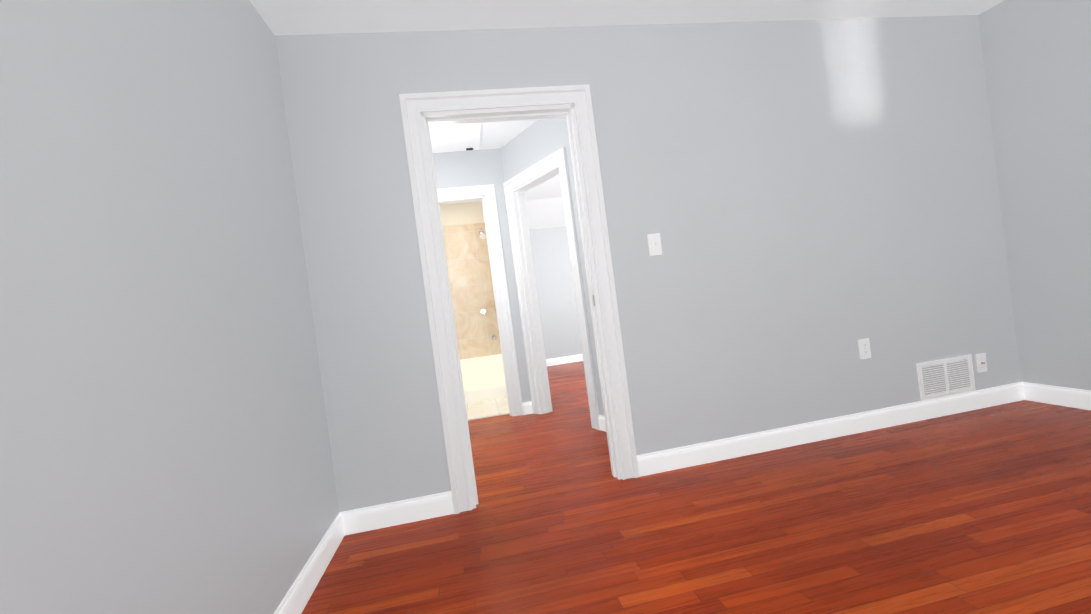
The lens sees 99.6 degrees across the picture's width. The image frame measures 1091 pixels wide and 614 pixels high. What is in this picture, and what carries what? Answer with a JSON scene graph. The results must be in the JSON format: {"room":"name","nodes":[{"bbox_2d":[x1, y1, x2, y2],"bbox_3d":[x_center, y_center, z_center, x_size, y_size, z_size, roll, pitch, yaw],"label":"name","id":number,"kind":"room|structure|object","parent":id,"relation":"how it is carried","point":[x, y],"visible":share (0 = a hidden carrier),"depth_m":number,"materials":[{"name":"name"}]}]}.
{"room":"empty bedroom","nodes":[
{"label":"empty bedroom","id":0,"kind":"room"},
{"bbox_2d":[0,0,338,613],"bbox_3d":[-1.261,-0.172,2.505,0.120,2.600,8.990,-7,1,-9],"label":"wall","id":1,"kind":"structure","parent":0,"point":[165,448],"depth_m":1.10,"materials":[{"name":"grey paint"}]},
{"bbox_2d":[274,511,345,613],"bbox_3d":[-0.663,1.033,0.287,0.014,0.110,3.960,-7,1,-9],"label":"baseboard","id":2,"kind":"structure","parent":1,"relation":"attached to","point":[299,593],"depth_m":1.82,"materials":[{"name":"white paint"}]},
{"bbox_2d":[429,123,481,152],"bbox_3d":[-0.908,-1.360,3.706,0.770,0.031,0.620,-7,1,-9],"label":"ceiling","id":3,"kind":"structure","parent":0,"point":[454,137],"depth_m":3.72,"materials":[{"name":"white paint"}]},
{"bbox_2d":[433,148,530,402],"bbox_3d":[-0.928,-0.234,4.158,1.330,2.600,0.120,-7,1,-9],"label":"wall","id":4,"kind":"structure","parent":0,"point":[468,168],"depth_m":4.19,"materials":[{"name":"grey paint"}]},
{"bbox_2d":[437,184,523,416],"bbox_3d":[-0.797,-0.004,4.167,0.930,2.110,0.144,-7,1,-9],"label":"door frame","id":5,"kind":"structure","parent":4,"relation":"attached to","point":[488,191],"depth_m":4.17,"materials":[{"name":"white paint"}]},
{"bbox_2d":[522,401,532,414],"bbox_3d":[-0.154,0.921,4.207,0.104,0.110,0.015,-7,1,-9],"label":"baseboard","id":6,"kind":"structure","parent":4,"relation":"attached to","point":[527,407],"depth_m":4.20,"materials":[{"name":"white paint"}]},
{"bbox_2d":[466,397,509,420],"bbox_3d":[-0.835,1.049,4.967,1.210,0.012,1.470,-7,1,-9],"label":"floor","id":7,"kind":"structure","parent":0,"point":[487,408],"depth_m":4.58,"materials":[{"name":"beige tile"}]},
{"bbox_2d":[460,354,506,403],"bbox_3d":[-0.928,0.844,5.322,1.189,0.410,0.737,-7,1,-9],"label":"bathtub","id":8,"kind":"object","parent":7,"relation":"on","point":[483,378],"visible":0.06,"depth_m":5.00,"materials":[{"name":"white ceramic"}]},
{"bbox_2d":[500,117,603,415],"bbox_3d":[0.297,-0.384,3.447,0.120,2.600,1.896,-8,1,-33],"label":"wall","id":9,"kind":"structure","parent":0,"point":[538,140],"depth_m":3.54,"materials":[{"name":"grey paint"}]},
{"bbox_2d":[503,147,599,429],"bbox_3d":[0.066,-0.112,3.836,0.144,2.110,0.940,-8,1,-33],"label":"door frame","id":10,"kind":"structure","parent":9,"relation":"attached to","point":[558,157],"depth_m":4.12,"materials":[{"name":"white paint"}]},
{"bbox_2d":[598,415,605,431],"bbox_3d":[0.616,0.835,3.046,0.432,0.110,0.820,-7,1,-9],"label":"baseboard","id":11,"kind":"structure","parent":9,"relation":"attached to","point":[602,424],"depth_m":3.39,"materials":[{"name":"white paint"}]},
{"bbox_2d":[529,226,581,358],"bbox_3d":[0.666,-0.477,7.325,2.890,2.600,0.120,-7,1,-9],"label":"wall","id":12,"kind":"structure","parent":0,"point":[555,291],"depth_m":7.18,"materials":[{"name":"grey paint"}]},
{"bbox_2d":[546,354,582,365],"bbox_3d":[0.875,0.752,7.280,2.730,0.110,0.014,-7,1,-9],"label":"baseboard","id":13,"kind":"structure","parent":12,"relation":"attached to","point":[564,360],"depth_m":7.17,"materials":[{"name":"white paint"}]},
{"bbox_2d":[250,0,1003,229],"bbox_3d":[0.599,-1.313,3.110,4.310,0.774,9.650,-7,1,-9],"label":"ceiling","id":14,"kind":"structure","parent":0,"point":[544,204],"depth_m":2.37,"materials":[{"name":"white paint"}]},
{"bbox_2d":[275,15,1021,511],"bbox_3d":[0.782,-0.436,2.610,4.220,2.600,0.120,-7,1,-9],"label":"wall","id":15,"kind":"structure","parent":0,"point":[811,201],"depth_m":2.58,"materials":[{"name":"grey paint"}]},
{"bbox_2d":[346,491,453,534],"bbox_3d":[-0.715,1.016,2.278,0.510,0.110,0.014,-7,1,-9],"label":"baseboard","id":16,"kind":"structure","parent":15,"relation":"attached to","point":[441,504],"depth_m":2.27,"materials":[{"name":"white paint"}]},
{"bbox_2d":[399,84,638,513],"bbox_3d":[-0.123,-0.071,2.445,0.980,2.110,0.144,-7,1,-9],"label":"door frame","id":17,"kind":"structure","parent":15,"relation":"attached to","point":[413,106],"depth_m":2.39,"materials":[{"name":"white paint"}]},
{"bbox_2d":[647,233,661,255],"bbox_3d":[0.598,-0.341,2.506,0.072,0.117,0.023,-7,1,-9],"label":"light switch","id":18,"kind":"object","parent":15,"relation":"attached to","point":[654,244],"visible":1,"depth_m":2.51,"materials":[{"name":"white plastic"}]},
{"bbox_2d":[637,382,1025,476],"bbox_3d":[1.745,0.694,2.691,2.560,0.110,0.014,-7,1,-9],"label":"baseboard","id":19,"kind":"structure","parent":15,"relation":"attached to","point":[743,445],"depth_m":2.66,"materials":[{"name":"white paint"}]},
{"bbox_2d":[858,338,870,358],"bbox_3d":[1.886,0.247,2.721,0.072,0.117,0.009,-7,1,-9],"label":"outlet","id":20,"kind":"object","parent":15,"relation":"attached to","point":[864,349],"visible":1,"depth_m":2.72,"materials":[{"name":"white plastic"}]},
{"bbox_2d":[916,355,975,400],"bbox_3d":[2.447,0.429,2.812,0.390,0.224,0.012,-7,1,-9],"label":"air vent","id":21,"kind":"object","parent":15,"relation":"in","point":[945,377],"visible":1,"depth_m":2.81,"materials":[{"name":"white plastic"}]},
{"bbox_2d":[975,353,987,372],"bbox_3d":[2.705,0.346,2.850,0.070,0.115,0.022,-7,1,-9],"label":"outlet","id":22,"kind":"object","parent":15,"relation":"attached to","point":[981,363],"visible":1,"depth_m":2.85,"materials":[{"name":"white plastic"}]},
{"bbox_2d":[301,361,1090,613],"bbox_3d":[0.927,0.880,3.143,4.400,0.060,9.650,-7,1,-9],"label":"floor","id":23,"kind":"structure","parent":0,"point":[986,510],"depth_m":1.85,"materials":[{"name":"brown wood"}]},
{"bbox_2d":[979,0,1090,390],"bbox_3d":[2.866,-0.712,3.197,0.120,2.600,8.990,-7,1,-9],"label":"wall","id":24,"kind":"structure","parent":0,"point":[1037,57],"depth_m":2.67,"materials":[{"name":"grey paint"}]},
{"bbox_2d":[1022,382,1090,409],"bbox_3d":[3.334,0.509,0.957,0.014,0.110,3.960,-7,1,-9],"label":"baseboard","id":25,"kind":"structure","parent":24,"relation":"attached to","point":[1062,396],"depth_m":2.72,"materials":[{"name":"white paint"}]},
{"bbox_3d":[-0.454,-0.313,5.687,0.120,2.600,2.980,-7,1,-9],"label":"wall","id":26,"kind":"structure","parent":0,"visible":0},
{"bbox_2d":[440,201,484,226],"bbox_3d":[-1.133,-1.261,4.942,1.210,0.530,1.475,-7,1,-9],"label":"paint","id":27,"kind":"object","parent":26,"relation":"attached to","point":[455,214],"visible":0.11,"depth_m":5.69,"materials":[{"name":"beige paint"}]},
{"bbox_2d":[442,223,501,359],"bbox_3d":[-1.189,-0.219,5.726,1.330,2.600,0.120,-7,1,-9],"label":"wall tile","id":28,"kind":"structure","parent":26,"relation":"attached to","point":[469,271],"depth_m":5.71,"materials":[{"name":"beige tile"}]},
{"bbox_2d":[479,229,485,238],"bbox_3d":[-0.771,-0.885,5.606,0.084,0.143,0.267,-7,1,-9],"label":"shower head","id":29,"kind":"object","parent":28,"relation":"attached to","point":[482,235],"visible":1,"depth_m":5.51},
{"bbox_2d":[481,309,496,340],"bbox_3d":[-0.649,0.215,5.677,0.250,0.402,0.146,-7,1,-9],"label":"faucet set","id":30,"kind":"object","parent":28,"relation":"attached to","point":[484,311],"visible":0.75,"depth_m":5.71,"materials":[{"name":"silver metal"}]}
]}

